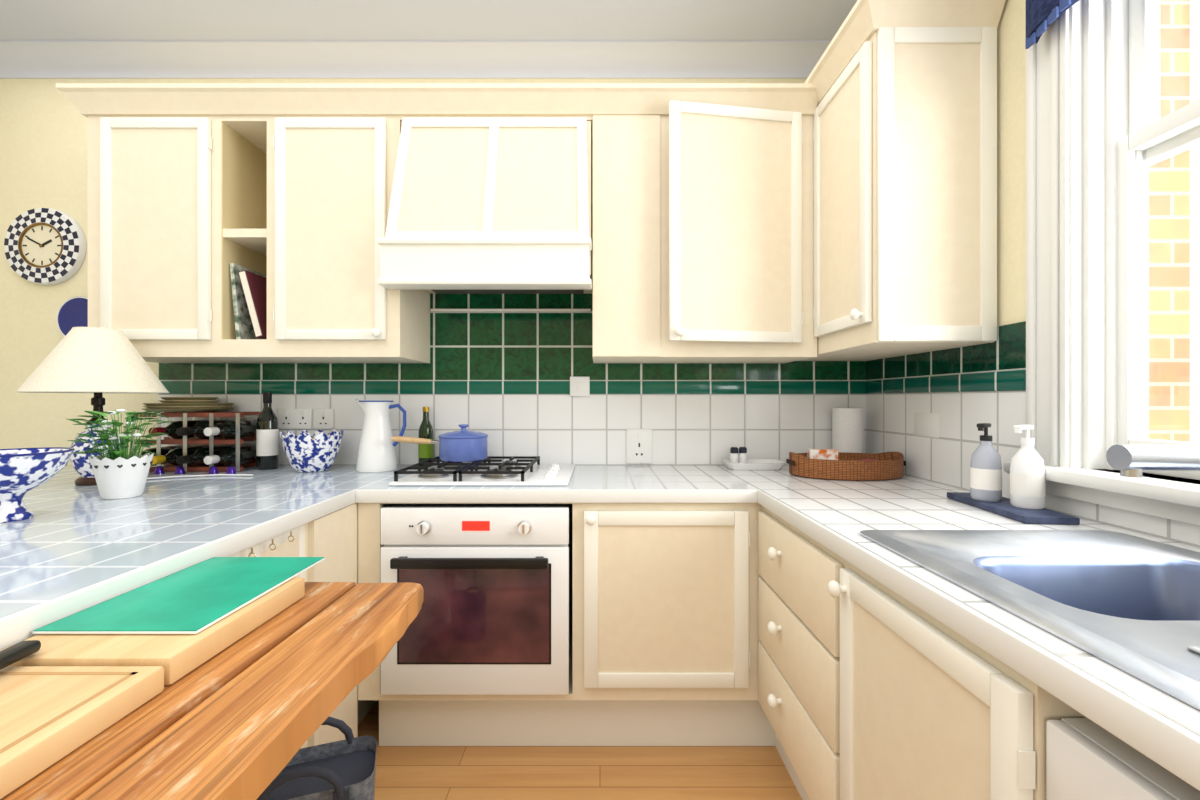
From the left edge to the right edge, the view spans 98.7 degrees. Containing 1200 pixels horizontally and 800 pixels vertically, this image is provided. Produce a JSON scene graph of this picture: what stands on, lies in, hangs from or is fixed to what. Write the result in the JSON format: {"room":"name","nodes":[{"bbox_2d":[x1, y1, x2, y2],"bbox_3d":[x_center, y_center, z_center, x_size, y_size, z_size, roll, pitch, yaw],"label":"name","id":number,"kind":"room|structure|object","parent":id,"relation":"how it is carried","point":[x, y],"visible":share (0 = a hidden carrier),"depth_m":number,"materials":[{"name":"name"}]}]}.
{"room":"kitchen","nodes":[
{"label":"kitchen","id":0,"kind":"room"},
{"bbox_2d":[0,0,856,39],"bbox_3d":[-0.890,-1.550,0.030,5.020,0.100,4.860,0,0,0],"label":"ceiling","id":1,"kind":"structure","parent":0,"point":[19,19],"depth_m":2.02,"materials":[{"name":"white paint"}]},
{"bbox_2d":[0,79,865,464],"bbox_3d":[-0.890,-0.175,2.353,5.020,2.650,0.214,0,0,0],"label":"wall","id":2,"kind":"structure","parent":0,"point":[506,376],"depth_m":2.25,"materials":[{"name":"beige paint"}]},
{"bbox_2d":[4,208,85,284],"bbox_3d":[-2.420,-0.670,2.242,0.334,0.334,0.032,0,0,0],"label":"wall clock","id":3,"kind":"object","parent":2,"relation":"attached to","point":[44,246],"visible":1,"depth_m":2.23,"materials":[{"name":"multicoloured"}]},
{"bbox_2d":[56,296,87,336],"bbox_3d":[-2.262,-0.350,2.247,0.200,0.200,0.022,0,0,0],"label":"wall plate","id":4,"kind":"object","parent":2,"relation":"attached to","point":[73,312],"visible":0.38,"depth_m":2.25,"materials":[{"name":"blue ceramic"}]},
{"bbox_2d":[278,409,311,428],"bbox_3d":[-1.330,0.082,2.245,0.146,0.088,0.012,0,0,0],"label":"wall socket","id":5,"kind":"object","parent":2,"relation":"attached to","point":[287,418],"visible":1,"depth_m":2.24,"materials":[{"name":"white plastic"}]},
{"bbox_2d":[313,409,333,428],"bbox_3d":[-1.205,0.082,2.245,0.088,0.088,0.012,0,0,0],"label":"wall socket","id":6,"kind":"object","parent":2,"relation":"attached to","point":[322,418],"visible":1,"depth_m":2.24,"materials":[{"name":"white plastic"}]},
{"bbox_2d":[0,40,831,78],"bbox_3d":[-1.015,-1.455,2.204,4.370,0.090,0.112,0,0,0],"label":"crown molding","id":7,"kind":"structure","parent":2,"relation":"attached to","point":[19,59],"depth_m":2.22,"materials":[{"name":"white paint"}]},
{"bbox_2d":[56,83,817,362],"bbox_3d":[-0.583,-0.650,2.052,2.755,0.980,0.396,0,0,0],"label":"upper cabinet","id":8,"kind":"object","parent":2,"relation":"attached to","point":[291,184],"visible":0.84,"depth_m":1.90,"materials":[{"name":"beige paint"}]},
{"bbox_2d":[230,263,266,338],"bbox_3d":[-1.376,-0.372,2.080,0.039,0.288,0.280,0,0,0],"label":"magazine","id":9,"kind":"object","parent":8,"relation":"in","point":[244,329],"visible":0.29,"depth_m":1.96,"materials":[{"name":"grey paper"}]},
{"bbox_2d":[239,270,266,338],"bbox_3d":[-1.309,-0.360,2.069,0.094,0.254,0.282,0,0,0],"label":"cookbook","id":10,"kind":"object","parent":8,"relation":"in","point":[254,286],"visible":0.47,"depth_m":1.94,"materials":[{"name":"red paper"}]},
{"bbox_2d":[377,117,591,311],"bbox_3d":[-0.407,-0.710,2.029,0.755,0.651,0.442,0,0,0],"label":"range hood","id":11,"kind":"object","parent":2,"relation":"attached to","point":[479,205],"visible":1,"depth_m":1.85,"materials":[{"name":"beige paint"}]},
{"bbox_2d":[570,377,589,395],"bbox_3d":[-0.088,-0.059,2.239,0.086,0.086,0.012,0,0,0],"label":"light switch","id":12,"kind":"object","parent":2,"relation":"attached to","point":[579,386],"visible":1,"depth_m":2.24,"materials":[{"name":"white plastic"}]},
{"bbox_2d":[626,429,651,463],"bbox_3d":[0.171,0.202,2.245,0.112,0.150,0.012,0,0,0],"label":"wall socket","id":13,"kind":"object","parent":2,"relation":"attached to","point":[638,441],"visible":1,"depth_m":2.24,"materials":[{"name":"white plastic"}]},
{"bbox_2d":[592,100,816,362],"bbox_3d":[0.389,-0.610,2.016,0.834,0.900,0.468,0,0,0],"label":"upper cabinet","id":14,"kind":"object","parent":2,"relation":"attached to","point":[703,213],"visible":1,"depth_m":1.89,"materials":[{"name":"beige paint"}]},
{"bbox_2d":[357,700,801,799],"bbox_3d":[-0.890,1.200,0.030,5.020,0.100,4.860,0,0,0],"label":"floor","id":15,"kind":"structure","parent":0,"point":[402,772],"depth_m":1.59,"materials":[{"name":"brown wood"}]},
{"bbox_2d":[0,582,423,799],"bbox_3d":[-0.548,0.752,0.456,0.440,0.795,1.112,0,0,0],"label":"wooden tabletop","id":16,"kind":"object","parent":15,"relation":"on","point":[226,729],"visible":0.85,"depth_m":0.60,"materials":[{"name":"brown wood"}]},
{"bbox_2d":[0,666,163,798],"bbox_3d":[-0.647,0.338,0.444,0.239,0.032,0.367,0,0,0],"label":"chopping board","id":17,"kind":"object","parent":16,"relation":"on","point":[47,713],"visible":1,"depth_m":0.55,"materials":[{"name":"brown wood"}]},
{"bbox_2d":[0,640,40,669],"bbox_3d":[-0.695,0.308,0.492,0.029,0.017,0.313,0,0,-6],"label":"kitchen knife","id":18,"kind":"object","parent":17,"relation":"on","point":[12,654],"visible":1,"depth_m":0.62,"materials":[{"name":"black plastic"}]},
{"bbox_2d":[0,577,304,684],"bbox_3d":[-0.648,0.336,0.781,0.237,0.036,0.293,0,0,0],"label":"chopping board","id":19,"kind":"object","parent":16,"relation":"on","point":[178,654],"visible":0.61,"depth_m":0.68,"materials":[{"name":"brown wood"}]},
{"bbox_2d":[32,557,324,633],"bbox_3d":[-0.656,0.314,0.859,0.222,0.005,0.327,0,0,0],"label":"glass cutting board","id":20,"kind":"object","parent":19,"relation":"on","point":[190,600],"visible":1,"depth_m":0.80,"materials":[{"name":"green glass"}]},
{"bbox_2d":[227,503,376,748],"bbox_3d":[-1.831,0.736,1.256,2.137,0.829,1.988,0,0,0],"label":"base cabinet","id":21,"kind":"object","parent":15,"relation":"on","point":[333,536],"visible":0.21,"depth_m":1.49,"materials":[{"name":"beige paint"}]},
{"bbox_2d":[0,465,1199,790],"bbox_3d":[-0.870,0.305,0.900,4.061,0.042,2.701,0,0,0],"label":"countertop","id":22,"kind":"structure","parent":21,"relation":"on","point":[79,550],"depth_m":1.17,"materials":[{"name":"tile"}]},
{"bbox_2d":[0,447,74,522],"bbox_3d":[-1.405,0.203,1.225,0.219,0.162,0.219,0,0,0],"label":"fruit bowl","id":23,"kind":"object","parent":22,"relation":"on","point":[22,470],"visible":1,"depth_m":1.21,"materials":[{"name":"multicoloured ceramic"}]},
{"bbox_2d":[66,409,174,498],"bbox_3d":[-1.410,0.155,1.518,0.208,0.258,0.223,0,0,0],"label":"potted plant","id":24,"kind":"object","parent":22,"relation":"on","point":[118,474],"visible":1,"depth_m":1.48,"materials":[{"name":"green plant"}]},
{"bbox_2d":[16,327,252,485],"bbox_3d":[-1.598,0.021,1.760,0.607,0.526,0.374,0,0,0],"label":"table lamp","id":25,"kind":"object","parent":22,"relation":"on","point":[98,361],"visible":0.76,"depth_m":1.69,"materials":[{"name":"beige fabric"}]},
{"bbox_2d":[153,466,164,473],"bbox_3d":[-1.700,0.269,1.985,0.038,0.030,0.038,0,0,0],"label":"capsule","id":26,"kind":"object","parent":22,"relation":"on","point":[159,469],"visible":1,"depth_m":1.98,"materials":[{"name":"purple metal"}]},
{"bbox_2d":[174,466,185,474],"bbox_3d":[-1.615,0.269,1.980,0.038,0.030,0.038,0,0,0],"label":"capsule","id":27,"kind":"object","parent":22,"relation":"on","point":[179,470],"visible":1,"depth_m":1.97,"materials":[{"name":"purple metal"}]},
{"bbox_2d":[130,412,260,471],"bbox_3d":[-1.643,0.167,2.127,0.438,0.234,0.178,0,0,0],"label":"wine rack","id":28,"kind":"object","parent":22,"relation":"on","point":[211,441],"visible":0.54,"depth_m":2.04,"materials":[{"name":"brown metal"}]},
{"bbox_2d":[140,444,190,465],"bbox_3d":[-1.800,0.229,2.099,0.073,0.073,0.297,0,0,0],"label":"wine bottle","id":29,"kind":"object","parent":28,"relation":"in","point":[164,450],"visible":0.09,"depth_m":2.10,"materials":[{"name":"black glass"}]},
{"bbox_2d":[148,419,208,438],"bbox_3d":[-1.695,0.121,2.099,0.073,0.073,0.297,0,0,0],"label":"wine bottle","id":30,"kind":"object","parent":28,"relation":"in","point":[170,430],"visible":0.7,"depth_m":2.04,"materials":[{"name":"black glass"}]},
{"bbox_2d":[152,444,214,465],"bbox_3d":[-1.695,0.229,2.099,0.073,0.073,0.297,0,0,0],"label":"wine bottle","id":31,"kind":"object","parent":28,"relation":"in","point":[170,457],"visible":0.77,"depth_m":2.04,"materials":[{"name":"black glass"}]},
{"bbox_2d":[142,397,233,411],"bbox_3d":[-1.697,0.018,2.132,0.304,0.061,0.304,0,0,0],"label":"stacked plates","id":32,"kind":"object","parent":28,"relation":"on","point":[169,404],"visible":1,"depth_m":2.04,"materials":[{"name":"yellow ceramic"}]},
{"bbox_2d":[176,444,235,465],"bbox_3d":[-1.591,0.229,2.099,0.073,0.073,0.297,0,0,0],"label":"wine bottle","id":33,"kind":"object","parent":28,"relation":"in","point":[198,456],"visible":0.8,"depth_m":2.03,"materials":[{"name":"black glass"}]},
{"bbox_2d":[176,419,235,438],"bbox_3d":[-1.591,0.121,2.099,0.073,0.073,0.297,0,0,0],"label":"wine bottle","id":34,"kind":"object","parent":28,"relation":"in","point":[197,430],"visible":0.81,"depth_m":2.03,"materials":[{"name":"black glass"}]},
{"bbox_2d":[204,445,255,465],"bbox_3d":[-1.486,0.229,2.099,0.073,0.073,0.297,0,0,0],"label":"wine bottle","id":35,"kind":"object","parent":28,"relation":"in","point":[227,457],"visible":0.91,"depth_m":2.05,"materials":[{"name":"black glass"}]},
{"bbox_2d":[204,419,256,438],"bbox_3d":[-1.486,0.121,2.099,0.073,0.073,0.297,0,0,0],"label":"wine bottle","id":36,"kind":"object","parent":28,"relation":"on","point":[227,430],"visible":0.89,"depth_m":2.05,"materials":[{"name":"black glass"}]},
{"bbox_2d":[208,466,218,473],"bbox_3d":[-1.490,0.269,1.985,0.038,0.030,0.038,0,0,0],"label":"capsule","id":37,"kind":"object","parent":22,"relation":"on","point":[213,469],"visible":0.95,"depth_m":1.98,"materials":[{"name":"purple metal"}]},
{"bbox_2d":[226,466,236,473],"bbox_3d":[-1.415,0.269,1.975,0.038,0.030,0.038,0,0,0],"label":"capsule","id":38,"kind":"object","parent":22,"relation":"on","point":[230,470],"visible":0.85,"depth_m":1.97,"materials":[{"name":"purple metal"}]},
{"bbox_2d":[256,392,278,469],"bbox_3d":[-1.372,0.126,2.125,0.077,0.317,0.077,0,0,0],"label":"wine bottle","id":39,"kind":"object","parent":22,"relation":"on","point":[267,431],"visible":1,"depth_m":2.10,"materials":[{"name":"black glass"}]},
{"bbox_2d":[280,429,343,471],"bbox_3d":[-1.155,0.204,2.070,0.224,0.160,0.224,0,0,0],"label":"ceramic bowl","id":40,"kind":"object","parent":22,"relation":"on","point":[318,452],"visible":1,"depth_m":2.00,"materials":[{"name":"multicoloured ceramic"}]},
{"bbox_2d":[355,399,405,472],"bbox_3d":[-0.898,0.140,2.084,0.172,0.289,0.154,0,0,38],"label":"jug","id":41,"kind":"object","parent":22,"relation":"on","point":[376,452],"visible":0.98,"depth_m":2.04,"materials":[{"name":"white ceramic"}]},
{"bbox_2d":[418,407,432,466],"bbox_3d":[-0.742,0.157,2.195,0.061,0.255,0.061,0,0,0],"label":"olive oil bottle","id":42,"kind":"object","parent":22,"relation":"on","point":[425,451],"visible":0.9,"depth_m":2.17,"materials":[{"name":"green glass"}]},
{"bbox_2d":[389,456,574,485],"bbox_3d":[-0.403,0.262,1.952,0.595,0.045,0.505,0,0,0],"label":"gas hob","id":43,"kind":"object","parent":22,"relation":"in","point":[509,472],"visible":0.98,"depth_m":1.82,"materials":[{"name":"white metal"}]},
{"bbox_2d":[391,424,487,461],"bbox_3d":[-0.627,0.167,2.070,0.355,0.142,0.196,0,0,0],"label":"saucepan","id":44,"kind":"object","parent":43,"relation":"on","point":[463,445],"visible":1,"depth_m":1.99,"materials":[{"name":"blue metal"}]},
{"bbox_2d":[720,459,785,469],"bbox_3d":[0.635,0.269,2.140,0.250,0.030,0.150,0,0,0],"label":"dish","id":45,"kind":"object","parent":22,"relation":"on","point":[752,464],"visible":0.98,"depth_m":2.08,"materials":[{"name":"white ceramic"}]},
{"bbox_2d":[730,447,738,462],"bbox_3d":[0.562,0.237,2.155,0.036,0.081,0.036,0,0,0],"label":"salt shaker","id":46,"kind":"object","parent":45,"relation":"on","point":[734,456],"visible":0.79,"depth_m":2.14,"materials":[{"name":"white glass"}]},
{"bbox_2d":[739,447,746,462],"bbox_3d":[0.599,0.237,2.160,0.036,0.081,0.036,0,0,0],"label":"pepper shaker","id":47,"kind":"object","parent":45,"relation":"on","point":[742,450],"visible":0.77,"depth_m":2.15,"materials":[{"name":"white glass"}]},
{"bbox_2d":[786,452,905,480],"bbox_3d":[0.925,0.240,1.945,0.415,0.088,0.290,0,0,0],"label":"rattan tray","id":48,"kind":"object","parent":22,"relation":"on","point":[886,465],"visible":0.94,"depth_m":1.83,"materials":[{"name":"brown wicker"}]},
{"bbox_2d":[807,449,837,459],"bbox_3d":[0.836,0.228,1.935,0.101,0.085,0.041,0,0,8],"label":"box","id":49,"kind":"object","parent":48,"relation":"in","point":[826,454],"visible":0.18,"depth_m":1.92,"materials":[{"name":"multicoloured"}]},
{"bbox_2d":[858,458,874,460],"bbox_3d":[0.985,0.251,1.950,0.170,0.043,0.120,0,0,-12],"label":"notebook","id":50,"kind":"object","parent":48,"relation":"in","point":[867,459],"visible":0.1,"depth_m":2.00,"materials":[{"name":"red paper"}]},
{"bbox_2d":[832,408,863,452],"bbox_3d":[1.045,0.159,2.172,0.120,0.250,0.120,0,0,0],"label":"roll","id":51,"kind":"object","parent":22,"relation":"on","point":[847,423],"visible":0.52,"depth_m":2.12,"materials":[{"name":"paper"}]},
{"bbox_2d":[947,492,1079,524],"bbox_3d":[1.050,0.276,1.335,0.116,0.016,0.320,0,0,6],"label":"soap tray","id":52,"kind":"object","parent":22,"relation":"on","point":[1004,508],"visible":0.77,"depth_m":1.24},
{"bbox_2d":[970,423,1001,501],"bbox_3d":[1.037,0.165,1.385,0.071,0.205,0.069,0,0,0],"label":"soap dispenser","id":53,"kind":"object","parent":52,"relation":"on","point":[986,464],"visible":1,"depth_m":1.36,"materials":[{"name":"grey plastic"}]},
{"bbox_2d":[1010,425,1044,508],"bbox_3d":[1.069,0.165,1.292,0.074,0.205,0.069,0,0,0],"label":"soap dispenser","id":54,"kind":"object","parent":52,"relation":"on","point":[1027,467],"visible":1,"depth_m":1.27,"materials":[{"name":"white plastic"}]},
{"bbox_2d":[860,530,1199,709],"bbox_3d":[0.824,0.360,0.569,0.552,0.176,1.078,0,0,0],"label":"sink","id":55,"kind":"object","parent":22,"relation":"in","point":[1130,602],"visible":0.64,"depth_m":0.91,"materials":[{"name":"silver metal"}]},
{"bbox_2d":[1106,444,1199,477],"bbox_3d":[0.930,0.164,0.667,0.451,0.240,0.118,0,0,0],"label":"mixer tap","id":56,"kind":"object","parent":22,"relation":"on","point":[1131,460],"visible":1,"depth_m":0.69,"materials":[{"name":"silver metal"}]},
{"bbox_2d":[257,717,376,799],"bbox_3d":[-0.585,0.916,1.028,0.250,0.467,0.181,0,0,-20],"label":"tote bag","id":57,"kind":"object","parent":15,"relation":"on","point":[345,769],"visible":0.66,"depth_m":1.05,"materials":[{"name":"grey fabric"}]},
{"bbox_2d":[358,503,774,745],"bbox_3d":[-0.092,0.736,1.923,1.365,0.829,0.655,0,0,0],"label":"base cabinet","id":58,"kind":"object","parent":15,"relation":"on","point":[664,652],"visible":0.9,"depth_m":1.65,"materials":[{"name":"beige paint"}]},
{"bbox_2d":[381,504,572,694],"bbox_3d":[-0.397,0.637,1.887,0.596,0.590,0.606,0,0,0],"label":"built-in oven","id":59,"kind":"object","parent":58,"relation":"in","point":[495,617],"visible":0.98,"depth_m":1.63,"materials":[{"name":"white metal"}]},
{"bbox_2d":[758,506,1086,799],"bbox_3d":[0.811,0.736,1.162,0.694,0.829,1.100,0,0,0],"label":"base cabinet","id":60,"kind":"object","parent":15,"relation":"on","point":[864,694],"visible":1,"depth_m":0.95,"materials":[{"name":"beige paint"}]},
{"bbox_2d":[1046,718,1199,799],"bbox_3d":[0.816,0.762,0.293,0.608,0.775,0.627,0,0,0],"label":"dishwasher","id":61,"kind":"object","parent":15,"relation":"on","point":[1085,761],"visible":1,"depth_m":0.55,"materials":[{"name":"white plastic"}]},
{"bbox_2d":[865,0,1199,546],"bbox_3d":[1.233,-0.175,0.030,0.154,2.650,4.860,0,0,0],"label":"wall","id":62,"kind":"structure","parent":0,"point":[968,386],"depth_m":1.50,"materials":[{"name":"beige paint"}]},
{"bbox_2d":[799,0,1005,360],"bbox_3d":[0.957,-0.670,1.855,0.406,1.000,0.791,0,0,0],"label":"upper cabinet","id":63,"kind":"object","parent":62,"relation":"attached to","point":[905,130],"visible":0.98,"depth_m":1.51,"materials":[{"name":"beige paint"}]},
{"bbox_2d":[914,412,938,437],"bbox_3d":[1.167,0.088,1.835,0.012,0.088,0.146,0,0,0],"label":"wall socket","id":64,"kind":"object","parent":62,"relation":"attached to","point":[925,424],"visible":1,"depth_m":1.83,"materials":[{"name":"white plastic"}]},
{"bbox_2d":[1004,0,1199,525],"bbox_3d":[1.232,-0.565,0.735,0.275,1.640,1.340,0,0,0],"label":"window","id":65,"kind":"structure","parent":62,"relation":"in","point":[1095,128],"depth_m":1.23,"materials":[{"name":"white paint"}]},
{"bbox_2d":[1025,0,1078,48],"bbox_3d":[1.112,-1.104,0.672,0.058,0.413,1.305,0,0,0],"label":"window valance","id":66,"kind":"object","parent":65,"relation":"attached to","point":[1040,14],"visible":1,"depth_m":1.27,"materials":[{"name":"blue fabric"}]},
{"label":"outside","id":67,"kind":"structure","parent":0,"visible":0},
{"bbox_2d":[1148,0,1189,441],"bbox_3d":[1.593,-0.600,1.760,0.525,4.500,0.280,0,0,0],"label":"brick wall","id":68,"kind":"structure","parent":67,"point":[1169,178],"depth_m":1.62,"materials":[{"name":"yellow brick"}]}
]}

